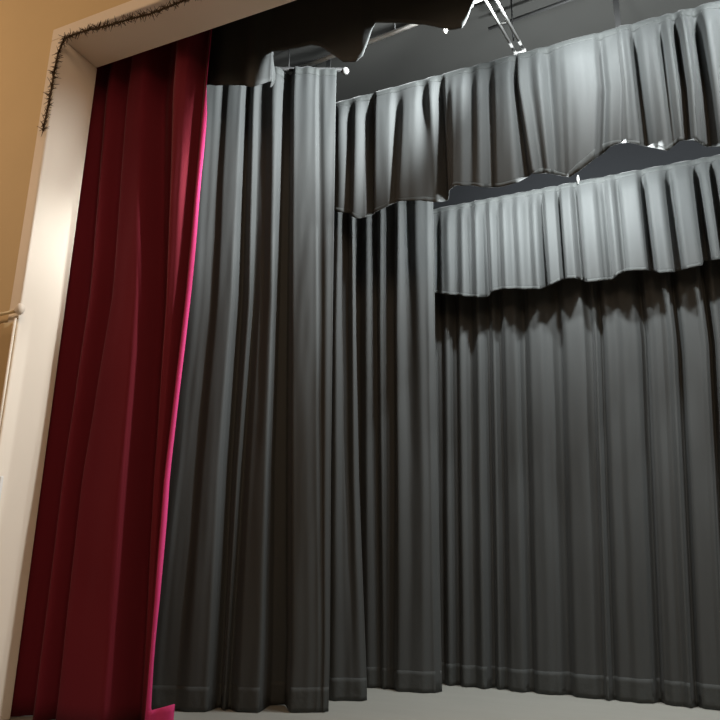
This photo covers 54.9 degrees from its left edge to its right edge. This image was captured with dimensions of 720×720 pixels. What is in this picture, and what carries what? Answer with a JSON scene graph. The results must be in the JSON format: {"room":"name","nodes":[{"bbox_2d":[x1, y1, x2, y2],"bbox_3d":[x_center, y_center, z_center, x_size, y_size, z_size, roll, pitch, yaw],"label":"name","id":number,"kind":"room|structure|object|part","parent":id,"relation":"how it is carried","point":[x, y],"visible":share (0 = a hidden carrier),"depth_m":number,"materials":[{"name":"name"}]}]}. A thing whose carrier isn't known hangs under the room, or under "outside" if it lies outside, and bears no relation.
{"room":"auditorium","nodes":[
{"label":"auditorium","id":0,"kind":"room"},
{"bbox_2d":[0,0,130,323],"bbox_3d":[-0.854,-1.073,4.185,11.400,7.800,0.340,-6,-17,23],"label":"wall","id":1,"kind":"structure","parent":0,"point":[26,26],"depth_m":4.89,"materials":[{"name":"beige paint"}]},
{"bbox_2d":[0,476,3,497],"bbox_3d":[-2.131,0.755,4.028,0.100,0.160,0.037,-6,-17,23],"label":"wall plate","id":2,"kind":"object","parent":1,"relation":"attached to","point":[1,477],"visible":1,"depth_m":4.02,"materials":[{"name":"white plastic"}]},
{"bbox_2d":[0,303,24,424],"bbox_3d":[-2.467,0.249,4.295,0.828,1.170,0.056,-6,-17,23],"label":"banner","id":3,"kind":"object","parent":1,"relation":"attached to","point":[7,330],"visible":1,"depth_m":4.27,"materials":[{"name":"beige fabric"}]},
{"bbox_3d":[-2.480,-0.257,4.446,0.786,0.040,0.020,-6,-17,23],"label":"rod","id":4,"kind":"part","parent":3,"relation":"part of","materials":[{"name":"beige paint"}]},
{"bbox_3d":[-2.145,0.261,4.157,0.016,1.080,0.016,-6,-17,23],"label":"edge trim","id":5,"kind":"part","parent":3,"relation":"part of","materials":[{"name":"beige paint"}]},
{"bbox_2d":[0,38,96,719],"bbox_3d":[-2.109,-0.093,4.468,0.100,4.435,0.352,-6,-17,23],"label":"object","id":6,"kind":"structure","parent":1,"relation":"attached to","point":[42,273],"depth_m":4.46,"materials":[{"name":"beige paint"}]},
{"bbox_2d":[37,0,195,135],"bbox_3d":[-1.241,-1.986,4.389,2.017,0.806,0.094,-6,-17,23],"label":"garland","id":7,"kind":"object","parent":1,"relation":"attached to","point":[143,14],"visible":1,"depth_m":4.69,"materials":[{"name":"brown"}]},
{"bbox_2d":[52,0,294,67],"bbox_3d":[1.129,-2.617,3.721,7.105,0.100,0.352,-6,-17,23],"label":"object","id":8,"kind":"structure","parent":1,"relation":"attached to","point":[100,48],"depth_m":4.78,"materials":[{"name":"beige paint"}]},
{"bbox_2d":[10,29,211,719],"bbox_3d":[-1.857,-0.288,4.724,1.823,4.945,0.238,-4,-16,16],"label":"curtain","id":9,"kind":"object","parent":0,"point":[87,648],"visible":0.82,"depth_m":4.46,"materials":[{"name":"red fabric"}]},
{"bbox_2d":[9,683,719,719],"bbox_3d":[1.645,2.116,3.750,10.100,0.120,3.210,-6,-17,23],"label":"floor","id":10,"kind":"structure","parent":0,"point":[455,702],"depth_m":4.42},
{"bbox_2d":[329,211,366,700],"bbox_3d":[-0.162,0.380,5.182,0.462,3.946,0.092,2,-16,-5],"label":"curtain","id":11,"kind":"object","parent":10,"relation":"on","point":[347,670],"visible":0.63,"depth_m":5.00,"materials":[{"name":"grey fabric"}]},
{"bbox_2d":[355,201,441,692],"bbox_3d":[0.190,0.497,5.587,0.888,3.946,0.124,-5,-16,19],"label":"curtain","id":12,"kind":"object","parent":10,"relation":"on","point":[397,400],"visible":0.82,"depth_m":5.49,"materials":[{"name":"grey fabric"}]},
{"bbox_2d":[273,0,719,101],"bbox_3d":[1.778,-2.832,5.304,10.100,0.150,2.850,-6,-17,23],"label":"ceiling","id":13,"kind":"structure","parent":0,"point":[420,52],"depth_m":5.73,"materials":[{"name":"grey paint"}]},
{"bbox_2d":[207,8,275,87],"bbox_3d":[-1.145,-2.316,5.363,1.134,0.878,0.203,-6,-17,23],"label":"teaser border","id":14,"kind":"object","parent":13,"relation":"hanging from","point":[240,54],"visible":0.52,"depth_m":5.15,"materials":[{"name":"black fabric"}]},
{"bbox_2d":[280,67,348,74],"bbox_3d":[-0.783,-2.497,5.637,1.394,0.375,0.060,1,-16,-1],"label":"track","id":15,"kind":"object","parent":13,"relation":"hanging from","point":[345,70],"visible":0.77,"depth_m":5.59,"materials":[{"name":"grey metal"}]},
{"bbox_2d":[151,66,336,711],"bbox_3d":[-0.841,-0.076,4.980,1.337,4.699,0.227,2,-16,-3],"label":"curtain","id":16,"kind":"object","parent":15,"relation":"hanging from","point":[243,623],"visible":0.93,"depth_m":4.80,"materials":[{"name":"grey fabric"}]},
{"bbox_3d":[-0.800,-2.354,5.603,1.365,0.036,0.035,1,-16,0],"label":"rail","id":17,"kind":"part","parent":15,"relation":"part of","materials":[{"name":"grey metal"}]},
{"bbox_2d":[269,0,474,61],"bbox_3d":[1.950,-2.647,4.015,5.866,0.892,0.077,-6,-17,23],"label":"teaser border","id":18,"kind":"object","parent":13,"relation":"hanging from","point":[343,28],"visible":0.97,"depth_m":4.81,"materials":[{"name":"grey fabric"}]},
{"bbox_2d":[286,0,483,73],"bbox_3d":[0.664,-2.601,5.101,3.040,0.429,0.046,-8,-18,28],"label":"ceiling pipe","id":19,"kind":"object","parent":13,"relation":"hanging from","point":[408,26],"visible":0.38,"depth_m":5.36,"materials":[{"name":"grey metal"}]},
{"bbox_2d":[326,0,620,66],"bbox_3d":[2.112,-2.574,4.869,5.400,0.572,0.044,-6,-17,23],"label":"pipe","id":20,"kind":"object","parent":13,"relation":"hanging from","point":[616,7],"visible":0.06,"depth_m":4.96,"materials":[{"name":"grey metal"}]},
{"bbox_2d":[334,1,719,218],"bbox_3d":[1.747,-1.789,4.704,5.044,1.128,0.280,-6,-17,23],"label":"curtain","id":21,"kind":"object","parent":20,"relation":"hanging from","point":[654,82],"visible":0.97,"depth_m":4.90,"materials":[{"name":"grey fabric"}]},
{"bbox_2d":[488,0,572,30],"bbox_3d":[1.849,-2.716,4.989,1.920,0.028,0.027,-8,-18,28],"label":"conduit","id":22,"kind":"object","parent":20,"relation":"attached to","point":[559,3],"visible":1,"depth_m":5.26,"materials":[{"name":"grey metal"}]},
{"bbox_2d":[484,0,525,54],"bbox_3d":[0.897,-2.673,4.808,0.090,0.444,1.232,-9,-18,31],"label":"strut","id":23,"kind":"object","parent":13,"relation":"hanging from","point":[507,21],"visible":0.91,"depth_m":5.01,"materials":[{"name":"metal"}]},
{"bbox_3d":[0.918,-2.478,4.730,0.022,0.022,1.219,-9,-18,31],"label":"rail","id":24,"kind":"part","parent":23,"relation":"part of","materials":[{"name":"metal"}]},
{"bbox_3d":[1.138,-2.572,5.185,0.012,0.430,0.012,-6,-17,23],"label":"hanger rod","id":25,"kind":"part","parent":23,"relation":"part of","materials":[{"name":"grey metal"}]},
{"bbox_3d":[2.577,-1.966,5.688,5.300,1.292,0.044,-6,-17,23],"label":"pipe","id":26,"kind":"object","parent":13,"relation":"hanging from","visible":0},
{"bbox_2d":[435,259,719,709],"bbox_3d":[2.475,0.458,4.976,4.774,3.746,0.152,-6,-17,23],"label":"curtain","id":27,"kind":"object","parent":26,"relation":"hanging from","point":[578,421],"visible":0.82,"depth_m":5.20,"materials":[{"name":"grey fabric"}]},
{"bbox_2d":[433,140,719,208],"bbox_3d":[2.286,0.011,5.795,10.100,5.050,0.150,-6,-17,23],"label":"wall","id":28,"kind":"structure","parent":0,"point":[621,157],"depth_m":6.25,"materials":[{"name":"black paint"}]},
{"bbox_3d":[2.593,-2.067,5.493,5.100,1.202,0.044,-6,-17,23],"label":"pipe","id":29,"kind":"object","parent":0,"visible":0},
{"bbox_2d":[433,154,719,296],"bbox_3d":[2.346,-1.071,5.252,4.644,0.922,0.168,-6,-17,23],"label":"curtain","id":30,"kind":"object","parent":29,"relation":"hanging from","point":[664,218],"visible":0.88,"depth_m":5.48,"materials":[{"name":"grey fabric"}]}
]}

